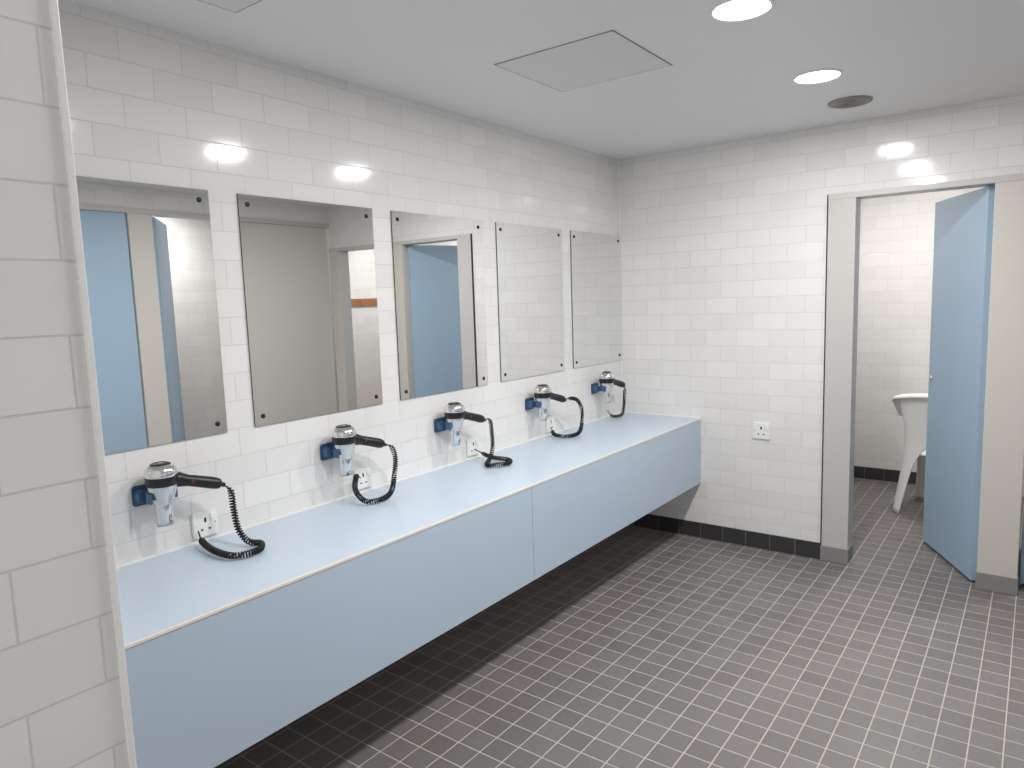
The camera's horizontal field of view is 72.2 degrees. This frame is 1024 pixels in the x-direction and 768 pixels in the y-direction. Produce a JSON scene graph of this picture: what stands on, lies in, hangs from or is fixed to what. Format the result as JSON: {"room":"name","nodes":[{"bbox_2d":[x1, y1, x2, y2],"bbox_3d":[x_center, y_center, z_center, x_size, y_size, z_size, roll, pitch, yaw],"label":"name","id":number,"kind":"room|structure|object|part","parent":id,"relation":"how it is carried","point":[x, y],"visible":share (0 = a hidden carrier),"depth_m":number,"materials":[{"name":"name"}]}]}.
{"room":"changing room","nodes":[
{"label":"changing room","id":0,"kind":"room"},
{"bbox_2d":[0,0,128,767],"bbox_3d":[-1.723,0.333,0.611,1.350,2.507,2.028,3,9,37],"label":"wall","id":1,"kind":"structure","parent":0,"point":[61,706],"depth_m":0.93,"materials":[{"name":"white tile"}]},
{"bbox_2d":[49,0,136,767],"bbox_3d":[-0.579,0.247,1.010,0.012,2.507,0.010,3,9,37],"label":"trim","id":2,"kind":"structure","parent":1,"relation":"attached to","point":[53,4],"depth_m":0.97,"materials":[{"name":"white plastic"}]},
{"bbox_2d":[58,0,621,564],"bbox_3d":[-0.421,-0.040,3.371,0.100,2.507,3.993,3,9,37],"label":"wall","id":3,"kind":"structure","parent":0,"point":[148,103],"depth_m":2.71,"materials":[{"name":"white tile"}]},
{"bbox_2d":[76,176,227,453],"bbox_3d":[-1.215,-0.210,2.200,0.012,0.840,0.630,3,9,37],"label":"wall mirror","id":4,"kind":"object","parent":3,"relation":"attached to","point":[148,250],"visible":0.56,"depth_m":2.27,"materials":[{"name":"silver mirror"}]},
{"bbox_2d":[131,461,264,558],"bbox_3d":[-1.022,0.399,2.310,0.396,0.322,0.200,-3,7,-6],"label":"hair dryer","id":5,"kind":"object","parent":3,"relation":"attached to","point":[162,479],"visible":1,"depth_m":2.24,"materials":[{"name":"silver metal"}]},
{"bbox_2d":[149,461,170,466],"bbox_3d":[-1.119,0.253,2.232,0.063,0.006,0.063,3,9,37],"label":"grille","id":6,"kind":"object","parent":5,"relation":"attached to","point":[161,463],"depth_m":2.22,"materials":[{"name":"black plastic"}]},
{"bbox_3d":[-1.045,0.317,2.318,0.168,0.086,0.051,-8,9,-44],"label":"handle","id":7,"kind":"part","parent":5,"relation":"part of","materials":[{"name":"black plastic"}]},
{"bbox_3d":[-0.951,0.446,2.347,0.286,0.214,0.154,3,9,37],"label":"coiled cord","id":8,"kind":"part","parent":5,"relation":"part of","materials":[{"name":"black plastic"}]},
{"bbox_2d":[191,508,217,539],"bbox_3d":[-1.070,0.486,2.446,0.014,0.092,0.092,3,9,37],"label":"wall socket","id":9,"kind":"object","parent":3,"relation":"attached to","point":[205,522],"visible":1,"depth_m":2.44,"materials":[{"name":"white plastic"}]},
{"bbox_2d":[237,193,382,426],"bbox_3d":[-0.771,-0.295,2.788,0.012,0.840,0.630,3,9,37],"label":"wall mirror","id":10,"kind":"object","parent":3,"relation":"attached to","point":[309,273],"visible":1,"depth_m":2.75,"materials":[{"name":"silver mirror"}]},
{"bbox_2d":[320,424,397,504],"bbox_3d":[-0.604,0.316,2.892,0.212,0.322,0.292,3,9,37],"label":"hair dryer","id":11,"kind":"object","parent":3,"relation":"attached to","point":[345,437],"visible":1,"depth_m":2.82,"materials":[{"name":"silver metal"}]},
{"bbox_2d":[336,424,350,427],"bbox_3d":[-0.677,0.168,2.818,0.063,0.006,0.063,3,9,37],"label":"grille","id":12,"kind":"object","parent":11,"relation":"attached to","point":[343,425],"depth_m":2.80,"materials":[{"name":"black plastic"}]},
{"bbox_3d":[-0.602,0.233,2.904,0.168,0.086,0.051,-8,9,-44],"label":"handle","id":13,"kind":"part","parent":11,"relation":"part of","materials":[{"name":"black plastic"}]},
{"bbox_3d":[-0.568,0.368,2.894,0.184,0.215,0.196,-2,7,-4],"label":"coiled cord","id":14,"kind":"part","parent":11,"relation":"part of","materials":[{"name":"black plastic"}]},
{"bbox_2d":[353,466,371,489],"bbox_3d":[-0.640,0.405,3.015,0.014,0.092,0.092,3,9,37],"label":"wall socket","id":15,"kind":"object","parent":3,"relation":"attached to","point":[364,473],"visible":0.74,"depth_m":3.02,"materials":[{"name":"white plastic"}]},
{"bbox_2d":[116,411,700,767],"bbox_3d":[-0.160,0.641,3.208,0.571,0.438,3.891,3,9,37],"label":"countertop","id":16,"kind":"structure","parent":3,"relation":"attached to","point":[222,654],"depth_m":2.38,"materials":[{"name":"blue laminate"}]},
{"bbox_3d":[-0.511,0.770,2.291,0.020,0.422,1.986,3,9,37],"label":"panel","id":17,"kind":"part","parent":16,"relation":"part of","materials":[{"name":"blue laminate"}]},
{"bbox_3d":[0.654,0.547,3.834,0.020,0.422,1.904,3,9,37],"label":"panel","id":18,"kind":"part","parent":16,"relation":"part of","materials":[{"name":"blue laminate"}]},
{"bbox_2d":[390,211,487,399],"bbox_3d":[-0.327,-0.379,3.375,0.012,0.840,0.630,3,9,37],"label":"wall mirror","id":19,"kind":"object","parent":3,"relation":"attached to","point":[438,261],"visible":1,"depth_m":3.34,"materials":[{"name":"silver mirror"}]},
{"bbox_2d":[466,436,478,456],"bbox_3d":[-0.200,0.320,3.598,0.014,0.092,0.092,3,9,37],"label":"wall socket","id":20,"kind":"object","parent":3,"relation":"attached to","point":[472,443],"visible":1,"depth_m":3.59,"materials":[{"name":"white plastic"}]},
{"bbox_2d":[434,402,512,467],"bbox_3d":[-0.174,0.240,3.403,0.281,0.321,0.296,3,9,37],"label":"hair dryer","id":21,"kind":"object","parent":3,"relation":"attached to","point":[455,413],"visible":1,"depth_m":3.35,"materials":[{"name":"silver metal"}]},
{"bbox_2d":[448,402,460,404],"bbox_3d":[-0.276,0.091,3.348,0.063,0.006,0.063,3,9,37],"label":"grille","id":22,"kind":"object","parent":21,"relation":"attached to","point":[451,403],"depth_m":3.33,"materials":[{"name":"black plastic"}]},
{"bbox_3d":[-0.202,0.156,3.434,0.168,0.086,0.051,-8,9,-44],"label":"handle","id":23,"kind":"part","parent":21,"relation":"part of","materials":[{"name":"black plastic"}]},
{"bbox_3d":[-0.090,0.280,3.483,0.148,0.217,0.254,-4,7,-16],"label":"coiled cord","id":24,"kind":"part","parent":21,"relation":"part of","materials":[{"name":"black plastic"}]},
{"bbox_2d":[495,222,564,381],"bbox_3d":[0.119,-0.465,3.966,0.012,0.840,0.630,3,9,37],"label":"wall mirror","id":25,"kind":"object","parent":3,"relation":"attached to","point":[529,258],"visible":1,"depth_m":3.94,"materials":[{"name":"silver mirror"}]},
{"bbox_2d":[546,415,554,432],"bbox_3d":[0.231,0.238,4.168,0.014,0.092,0.092,3,9,37],"label":"wall socket","id":26,"kind":"object","parent":3,"relation":"attached to","point":[550,422],"visible":0.98,"depth_m":4.16,"materials":[{"name":"white plastic"}]},
{"bbox_2d":[525,384,583,437],"bbox_3d":[0.264,0.148,4.056,0.193,0.321,0.382,3,9,37],"label":"hair dryer","id":27,"kind":"object","parent":3,"relation":"attached to","point":[543,394],"visible":1,"depth_m":3.94,"materials":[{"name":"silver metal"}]},
{"bbox_3d":[0.246,0.071,4.026,0.168,0.086,0.051,-8,9,-44],"label":"handle","id":28,"kind":"part","parent":27,"relation":"part of","materials":[{"name":"black plastic"}]},
{"bbox_3d":[0.334,0.190,4.084,0.220,0.227,0.165,-3,7,-11],"label":"coiled cord","id":29,"kind":"part","parent":27,"relation":"part of","materials":[{"name":"black plastic"}]},
{"bbox_2d":[570,230,621,368],"bbox_3d":[0.558,-0.548,4.547,0.012,0.840,0.630,3,9,37],"label":"wall mirror","id":30,"kind":"object","parent":3,"relation":"attached to","point":[595,257],"visible":1,"depth_m":4.52,"materials":[{"name":"silver mirror"}]},
{"bbox_2d":[591,371,626,417],"bbox_3d":[0.645,0.070,4.603,0.143,0.320,0.260,3,9,37],"label":"hair dryer","id":31,"kind":"object","parent":3,"relation":"attached to","point":[606,378],"visible":1,"depth_m":4.52,"materials":[{"name":"silver metal"}]},
{"bbox_3d":[0.696,0.117,4.649,0.129,0.213,0.065,-2,7,2],"label":"coiled cord","id":32,"kind":"part","parent":31,"relation":"part of","materials":[{"name":"black plastic"}]},
{"bbox_3d":[0.684,-0.013,4.606,0.168,0.086,0.051,-8,9,-44],"label":"handle","id":33,"kind":"part","parent":31,"relation":"part of","materials":[{"name":"black plastic"}]},
{"bbox_2d":[618,160,622,410],"bbox_3d":[0.743,-0.651,4.793,0.006,1.707,0.006,3,9,37],"label":"trim","id":34,"kind":"structure","parent":3,"relation":"attached to","point":[618,160],"depth_m":4.74,"materials":[{"name":"white plastic"}]},
{"bbox_2d":[68,0,1023,159],"bbox_3d":[1.288,-1.242,1.970,4.400,0.100,8.150,3,9,37],"label":"ceiling","id":35,"kind":"structure","parent":0,"point":[724,82],"depth_m":2.65,"materials":[{"name":"paint"}]},
{"bbox_2d":[199,0,261,12],"bbox_3d":[-0.787,-1.104,1.813,0.520,0.005,0.485,3,9,37],"label":"ceiling hatch","id":36,"kind":"object","parent":35,"relation":"attached to","point":[235,6],"visible":1,"depth_m":2.09,"materials":[{"name":"paint"}]},
{"bbox_2d":[494,30,671,91],"bbox_3d":[0.283,-1.251,2.750,0.520,0.005,0.485,3,9,37],"label":"ceiling hatch","id":37,"kind":"object","parent":35,"relation":"attached to","point":[609,55],"visible":1,"depth_m":2.72,"materials":[{"name":"paint"}]},
{"bbox_2d":[708,0,775,21],"bbox_3d":[0.738,-1.205,2.258,0.210,0.007,0.210,3,9,37],"label":"recessed light","id":38,"kind":"object","parent":35,"relation":"in","point":[725,10],"visible":1,"depth_m":2.26,"materials":[{"name":"white plastic"}]},
{"bbox_2d":[791,68,843,83],"bbox_3d":[1.305,-1.313,3.000,0.210,0.007,0.210,3,9,37],"label":"recessed light","id":39,"kind":"object","parent":35,"relation":"in","point":[816,76],"visible":1,"depth_m":2.99,"materials":[{"name":"white plastic"}]},
{"bbox_2d":[795,71,839,82],"bbox_3d":[1.305,-1.313,3.000,0.178,0.003,0.178,3,9,37],"label":"diffuser","id":40,"kind":"object","parent":39,"relation":"attached to","point":[809,76],"depth_m":3.00,"materials":[{"name":"white plastic"}]},
{"bbox_2d":[827,95,872,108],"bbox_3d":[1.645,-1.370,3.417,0.200,0.013,0.200,3,9,37],"label":"ceiling vent","id":41,"kind":"object","parent":35,"relation":"in","point":[850,101],"visible":1,"depth_m":3.40,"materials":[{"name":"grey metal"}]},
{"bbox_2d":[834,99,865,106],"bbox_3d":[1.645,-1.370,3.417,0.144,0.006,0.144,3,9,37],"label":"grille","id":42,"kind":"object","parent":41,"relation":"attached to","point":[847,102],"depth_m":3.42,"materials":[{"name":"grey metal"}]},
{"bbox_2d":[214,477,1023,767],"bbox_3d":[1.373,1.345,2.280,4.400,0.100,8.150,3,9,37],"label":"floor","id":43,"kind":"structure","parent":0,"point":[645,647],"depth_m":2.99,"materials":[{"name":"tile"}]},
{"bbox_2d":[892,393,927,513],"bbox_3d":[3.047,0.477,4.941,0.609,0.884,0.610,-7,9,-39],"label":"plastic chair","id":44,"kind":"object","parent":43,"relation":"on","point":[913,408],"visible":0.34,"depth_m":4.93,"materials":[{"name":"white plastic"}]},
{"bbox_2d":[620,94,1023,542],"bbox_3d":[2.005,-0.191,3.972,3.050,2.507,0.100,3,9,37],"label":"wall","id":45,"kind":"structure","parent":0,"point":[723,245],"depth_m":4.29,"materials":[{"name":"white tile"}]},
{"bbox_2d":[629,514,819,558],"bbox_3d":[1.324,0.971,4.586,1.310,0.100,0.008,3,9,37],"label":"baseboard","id":46,"kind":"structure","parent":45,"relation":"attached to","point":[810,549],"depth_m":4.51,"materials":[{"name":"tile"}]},
{"bbox_2d":[753,422,769,439],"bbox_3d":[1.535,0.288,4.324,0.106,0.106,0.014,3,9,37],"label":"wall socket","id":47,"kind":"object","parent":45,"relation":"attached to","point":[761,430],"visible":1,"depth_m":4.32,"materials":[{"name":"white plastic"}]},
{"bbox_2d":[820,195,827,544],"bbox_3d":[1.812,-0.007,4.072,0.007,2.130,0.014,3,9,37],"label":"trim","id":48,"kind":"structure","parent":45,"relation":"attached to","point":[827,195],"depth_m":4.06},
{"bbox_2d":[820,197,860,564],"bbox_3d":[1.906,-0.010,4.074,0.153,2.130,0.135,3,9,37],"label":"trim","id":49,"kind":"structure","parent":45,"relation":"attached to","point":[843,250],"depth_m":4.02,"materials":[{"name":"grey laminate"}]},
{"bbox_2d":[828,174,1023,199],"bbox_3d":[2.506,-1.016,3.475,1.730,0.030,0.129,3,9,37],"label":"trim","id":50,"kind":"structure","parent":45,"relation":"attached to","point":[989,181],"depth_m":3.67,"materials":[{"name":"grey laminate"}]},
{"bbox_2d":[923,186,994,579],"bbox_3d":[2.521,-0.010,3.986,0.064,2.080,0.650,-1,7,10],"label":"door","id":51,"kind":"structure","parent":45,"relation":"in","point":[963,229],"depth_m":3.91,"materials":[{"name":"blue laminate"}]},
{"bbox_2d":[975,180,1023,595],"bbox_3d":[2.538,0.026,3.601,0.183,2.130,0.128,3,9,37],"label":"partition panel","id":52,"kind":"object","parent":45,"relation":"attached to","point":[1003,430],"depth_m":3.56,"materials":[{"name":"beige laminate"}]},
{"bbox_2d":[854,187,1023,495],"bbox_3d":[4.128,-0.384,5.001,3.400,2.507,0.100,3,9,37],"label":"wall","id":53,"kind":"structure","parent":0,"point":[897,232],"depth_m":5.70,"materials":[{"name":"white tile"}]},
{"bbox_2d":[854,466,916,483],"bbox_3d":[3.335,0.772,5.699,1.200,0.100,0.008,3,9,37],"label":"baseboard","id":54,"kind":"structure","parent":53,"relation":"attached to","point":[859,471],"depth_m":5.88,"materials":[{"name":"tile"}]},
{"bbox_2d":[1021,469,1023,510],"bbox_3d":[3.201,-0.280,4.386,0.060,2.507,2.009,3,9,37],"label":"wall","id":55,"kind":"structure","parent":0,"point":[1023,469],"depth_m":4.93,"materials":[{"name":"white tile"}]},
{"bbox_2d":[1020,514,1023,583],"bbox_3d":[2.905,-0.006,3.854,0.064,2.080,0.680,4,9,41],"label":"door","id":56,"kind":"structure","parent":55,"relation":"in","point":[1022,550],"depth_m":3.72,"materials":[{"name":"blue laminate"}]}
]}

